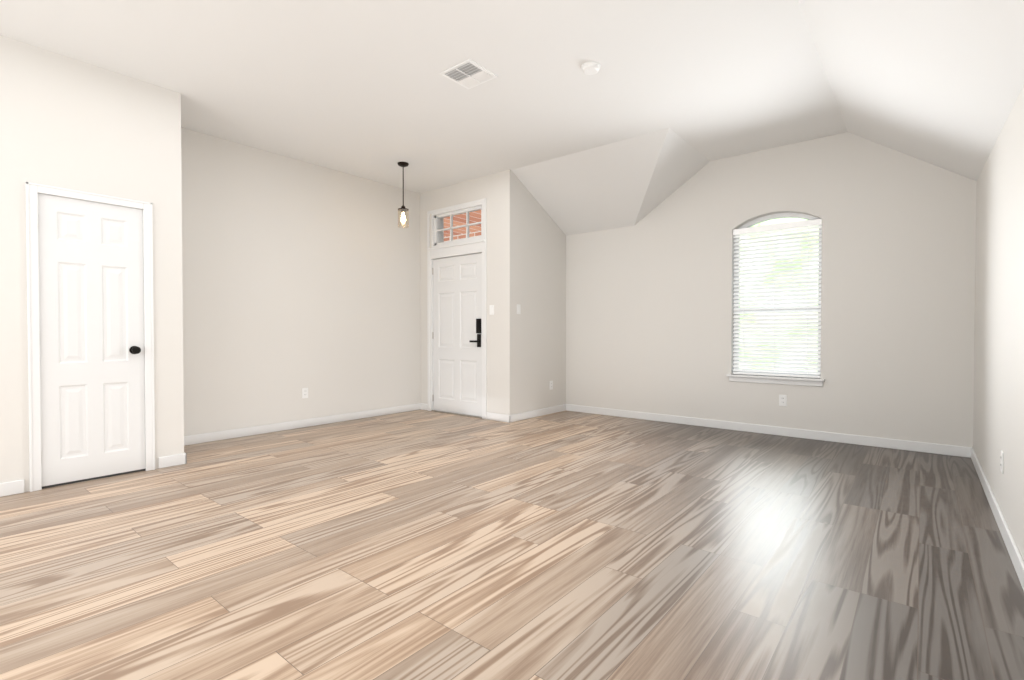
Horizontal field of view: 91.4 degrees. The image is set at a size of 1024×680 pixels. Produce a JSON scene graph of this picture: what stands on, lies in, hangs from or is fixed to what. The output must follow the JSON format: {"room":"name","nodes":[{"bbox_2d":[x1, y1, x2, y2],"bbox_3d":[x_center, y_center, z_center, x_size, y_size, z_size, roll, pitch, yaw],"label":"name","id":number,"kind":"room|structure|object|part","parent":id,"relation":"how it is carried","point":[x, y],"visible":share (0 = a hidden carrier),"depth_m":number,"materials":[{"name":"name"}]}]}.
{"room":"empty living room","nodes":[
{"label":"empty living room","id":0,"kind":"room"},
{"bbox_2d":[0,35,183,491],"bbox_3d":[-3.778,-0.497,2.663,0.115,3.117,3.499,1,1,39],"label":"wall","id":1,"kind":"structure","parent":0,"point":[66,122],"depth_m":3.50,"materials":[{"name":"paint"}]},
{"bbox_2d":[0,479,24,496],"bbox_3d":[-3.964,0.972,2.356,0.014,0.088,2.397,1,1,39],"label":"baseboard","id":2,"kind":"structure","parent":1,"relation":"attached to","point":[12,488],"depth_m":3.23,"materials":[{"name":"white wood"}]},
{"bbox_2d":[25,182,154,491],"bbox_3d":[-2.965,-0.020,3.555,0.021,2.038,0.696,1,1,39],"label":"trim","id":3,"kind":"structure","parent":1,"relation":"attached to","point":[32,190],"depth_m":3.33,"materials":[{"name":"white wood"}]},
{"bbox_2d":[38,193,144,486],"bbox_3d":[-2.968,0.000,3.552,0.103,1.965,0.594,1,1,39],"label":"closet door","id":4,"kind":"structure","parent":1,"relation":"in","point":[91,328],"depth_m":3.55,"materials":[{"name":"white wood"}]},
{"bbox_3d":[-2.805,0.075,3.723,0.068,0.062,0.062,1,1,39],"label":"knob","id":5,"kind":"part","parent":4,"relation":"part of","materials":[{"name":"black metal"}]},
{"bbox_2d":[42,468,145,488],"bbox_3d":[-2.996,0.990,3.595,0.040,0.015,0.590,1,1,39],"label":"trim","id":6,"kind":"structure","parent":1,"relation":"attached to","point":[71,482],"depth_m":3.57,"materials":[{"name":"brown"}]},
{"bbox_2d":[158,453,186,468],"bbox_3d":[-2.671,0.950,3.933,0.014,0.088,0.190,1,1,39],"label":"baseboard","id":7,"kind":"structure","parent":1,"relation":"attached to","point":[171,460],"depth_m":3.93,"materials":[{"name":"white wood"}]},
{"bbox_2d":[181,127,420,435],"bbox_3d":[-2.334,-0.540,5.650,0.180,3.117,3.193,1,1,39],"label":"wall","id":8,"kind":"structure","parent":0,"point":[298,276],"depth_m":5.42,"materials":[{"name":"paint"}]},
{"bbox_2d":[184,403,420,445],"bbox_3d":[-2.221,0.925,5.656,0.014,0.088,3.073,1,1,39],"label":"baseboard","id":9,"kind":"structure","parent":8,"relation":"attached to","point":[226,434],"depth_m":5.42,"materials":[{"name":"white wood"}]},
{"bbox_2d":[302,388,307,397],"bbox_3d":[-2.301,0.590,5.559,0.008,0.115,0.070,1,1,39],"label":"outlet","id":10,"kind":"object","parent":8,"relation":"attached to","point":[304,392],"visible":1,"depth_m":5.55,"materials":[{"name":"white plastic"}]},
{"bbox_2d":[0,0,847,192],"bbox_3d":[-0.686,-2.016,3.045,6.445,0.150,8.284,1,1,39],"label":"ceiling","id":11,"kind":"structure","parent":0,"point":[366,89],"depth_m":3.64,"materials":[{"name":"paint"}]},
{"bbox_2d":[398,162,408,227],"bbox_3d":[-1.220,-1.622,5.604,0.124,0.712,0.124,1,1,39],"label":"pendant light","id":12,"kind":"object","parent":11,"relation":"hanging from","point":[403,209],"visible":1,"depth_m":5.59,"materials":[{"name":"brown metal"}]},
{"bbox_3d":[-1.220,-1.363,5.607,0.120,0.195,0.120,1,1,39],"label":"lamp shade","id":13,"kind":"part","parent":12,"relation":"part of","materials":[{"name":"clear glass"}]},
{"bbox_2d":[440,59,497,88],"bbox_3d":[-0.317,-1.942,3.671,0.300,0.015,0.300,1,1,39],"label":"ceiling vent","id":14,"kind":"object","parent":11,"relation":"in","point":[476,79],"depth_m":3.66,"materials":[{"name":"white metal"}]},
{"bbox_3d":[-0.317,-1.949,3.671,0.260,0.001,0.260,1,1,39],"label":"dark ceiling air vent","id":15,"kind":"part","parent":14,"relation":"part of","materials":[{"name":"grey metal"}]},
{"bbox_2d":[581,61,599,74],"bbox_3d":[0.561,-1.929,3.560,0.136,0.038,0.136,1,1,39],"label":"smoke detector","id":16,"kind":"object","parent":11,"relation":"attached to","point":[591,68],"visible":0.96,"depth_m":3.53,"materials":[{"name":"white plastic"}]},
{"bbox_2d":[420,170,518,414],"bbox_3d":[-0.652,-0.551,6.452,1.765,3.117,0.180,1,1,39],"label":"wall","id":17,"kind":"structure","parent":0,"point":[499,191],"depth_m":5.95,"materials":[{"name":"paint"}]},
{"bbox_2d":[420,403,427,410],"bbox_3d":[-1.197,0.908,6.794,0.157,0.088,0.014,1,1,39],"label":"baseboard","id":18,"kind":"structure","parent":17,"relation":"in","point":[423,406],"depth_m":6.79,"materials":[{"name":"white wood"}]},
{"bbox_2d":[431,410,481,418],"bbox_3d":[-0.664,0.951,6.477,0.920,0.012,0.190,1,1,39],"label":"trim","id":19,"kind":"structure","parent":17,"relation":"attached to","point":[456,414],"depth_m":6.41,"materials":[{"name":"grey wood"}]},
{"bbox_2d":[427,198,486,418],"bbox_3d":[-0.670,-0.380,6.450,1.060,2.675,0.210,1,1,39],"label":"trim","id":20,"kind":"structure","parent":17,"relation":"attached to","point":[462,249],"depth_m":6.36,"materials":[{"name":"white wood"}]},
{"bbox_2d":[433,253,481,416],"bbox_3d":[-0.708,-0.064,6.408,0.914,2.015,0.102,1,1,39],"label":"front door","id":21,"kind":"structure","parent":17,"relation":"in","point":[457,334],"depth_m":6.40,"materials":[{"name":"white wood"}]},
{"bbox_3d":[-0.453,-0.088,6.170,0.149,0.350,0.058,1,1,39],"label":"handle","id":22,"kind":"part","parent":21,"relation":"part of","materials":[{"name":"black metal"}]},
{"bbox_2d":[431,202,483,247],"bbox_3d":[-0.649,-1.450,6.429,0.940,0.465,0.192,1,1,39],"label":"window","id":23,"kind":"structure","parent":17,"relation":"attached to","point":[437,230],"depth_m":6.46,"materials":[{"name":"white wood"}]},
{"bbox_2d":[490,305,493,314],"bbox_3d":[-0.244,-0.361,5.997,0.070,0.115,0.010,1,1,39],"label":"light switch","id":24,"kind":"object","parent":17,"relation":"attached to","point":[491,309],"visible":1,"depth_m":5.99,"materials":[{"name":"white plastic"}]},
{"bbox_2d":[486,412,509,422],"bbox_3d":[-0.165,0.920,5.948,0.372,0.088,0.014,1,1,39],"label":"baseboard","id":25,"kind":"structure","parent":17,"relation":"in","point":[497,417],"depth_m":5.95,"materials":[{"name":"white wood"}]},
{"bbox_2d":[0,410,1023,679],"bbox_3d":[-0.686,1.066,3.089,6.445,0.120,8.284,1,1,39],"label":"floor","id":26,"kind":"structure","parent":0,"point":[420,544],"depth_m":2.29,"materials":[{"name":"brown wood"}]},
{"bbox_2d":[519,180,565,412],"bbox_3d":[0.395,-0.552,6.480,0.180,3.117,1.192,1,1,39],"label":"wall","id":27,"kind":"structure","parent":0,"point":[542,299],"depth_m":6.30,"materials":[{"name":"paint"}]},
{"bbox_2d":[517,304,520,313],"bbox_3d":[0.080,-0.366,5.949,0.010,0.115,0.070,1,1,39],"label":"light switch","id":28,"kind":"object","parent":27,"relation":"attached to","point":[518,309],"visible":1,"depth_m":5.95,"materials":[{"name":"white plastic"}]},
{"bbox_2d":[509,404,565,422],"bbox_3d":[0.352,0.915,6.295,0.014,0.088,1.206,1,1,39],"label":"baseboard","id":29,"kind":"structure","parent":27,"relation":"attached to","point":[533,414],"depth_m":6.23,"materials":[{"name":"white wood"}]},
{"bbox_2d":[512,128,709,235],"bbox_3d":[1.087,-1.681,5.721,1.952,0.637,1.224,1,1,39],"label":"ceiling","id":30,"kind":"structure","parent":0,"point":[633,181],"depth_m":5.58,"materials":[{"name":"paint"}]},
{"bbox_2d":[566,132,976,447],"bbox_3d":[2.356,-0.538,5.528,4.420,3.117,0.180,1,1,39],"label":"wall","id":31,"kind":"structure","parent":0,"point":[649,312],"depth_m":4.89,"materials":[{"name":"paint"}]},
{"bbox_2d":[566,404,971,457],"bbox_3d":[2.294,0.927,5.474,4.060,0.088,0.014,1,1,39],"label":"baseboard","id":32,"kind":"structure","parent":31,"relation":"attached to","point":[951,450],"depth_m":5.04,"materials":[{"name":"white wood"}]},
{"bbox_2d":[726,374,824,386],"bbox_3d":[2.712,0.413,5.169,0.906,0.075,0.145,1,1,39],"label":"window sill","id":33,"kind":"structure","parent":31,"relation":"in","point":[803,381],"depth_m":5.11,"materials":[{"name":"white wood"}]},
{"bbox_2d":[734,213,821,375],"bbox_3d":[2.775,-0.470,5.233,0.830,1.690,0.075,1,1,39],"label":"window","id":34,"kind":"structure","parent":31,"relation":"in","point":[776,216],"depth_m":5.22,"materials":[{"name":"white plastic"}]},
{"bbox_2d":[733,219,821,377],"bbox_3d":[2.722,-0.409,5.170,0.818,1.561,0.076,1,1,39],"label":"window blinds","id":35,"kind":"object","parent":34,"relation":"attached to","point":[791,227],"visible":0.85,"depth_m":5.15,"materials":[{"name":"white plastic"}]},
{"bbox_2d":[779,395,786,405],"bbox_3d":[2.760,0.617,5.091,0.070,0.115,0.008,1,1,39],"label":"electrical outlet","id":36,"kind":"object","parent":31,"relation":"attached to","point":[782,400],"visible":1,"depth_m":5.09,"materials":[{"name":"white plastic"}]},
{"bbox_2d":[798,0,1023,180],"bbox_3d":[1.202,-1.215,1.443,1.178,1.445,7.984,1,1,39],"label":"ceiling","id":37,"kind":"structure","parent":0,"point":[939,83],"depth_m":2.79,"materials":[{"name":"paint"}]},
{"bbox_2d":[973,85,1023,560],"bbox_3d":[1.534,-0.476,1.182,0.180,3.117,7.944,1,1,39],"label":"wall","id":38,"kind":"structure","parent":0,"point":[998,421],"depth_m":2.74,"materials":[{"name":"paint"}]},
{"bbox_2d":[971,448,1023,590],"bbox_3d":[1.459,0.988,1.265,0.014,0.088,7.584,1,1,39],"label":"baseboard","id":39,"kind":"structure","parent":38,"relation":"attached to","point":[1013,551],"depth_m":2.58,"materials":[{"name":"white wood"}]},
{"bbox_2d":[1000,450,1003,473],"bbox_3d":[2.620,0.652,2.672,0.008,0.115,0.070,1,1,39],"label":"electrical outlet","id":40,"kind":"object","parent":38,"relation":"attached to","point":[1002,462],"visible":0.98,"depth_m":2.65,"materials":[{"name":"white plastic"}]},
{"label":"outside","id":41,"kind":"structure","parent":0,"visible":0},
{"bbox_2d":[444,210,480,241],"bbox_3d":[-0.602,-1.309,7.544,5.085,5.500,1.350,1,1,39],"label":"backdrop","id":42,"kind":"structure","parent":41,"point":[472,229],"depth_m":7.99,"materials":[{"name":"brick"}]},
{"bbox_2d":[740,218,818,371],"bbox_3d":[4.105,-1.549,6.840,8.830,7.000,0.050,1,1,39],"label":"trees","id":43,"kind":"object","parent":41,"point":[780,220],"depth_m":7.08,"materials":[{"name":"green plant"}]}
]}

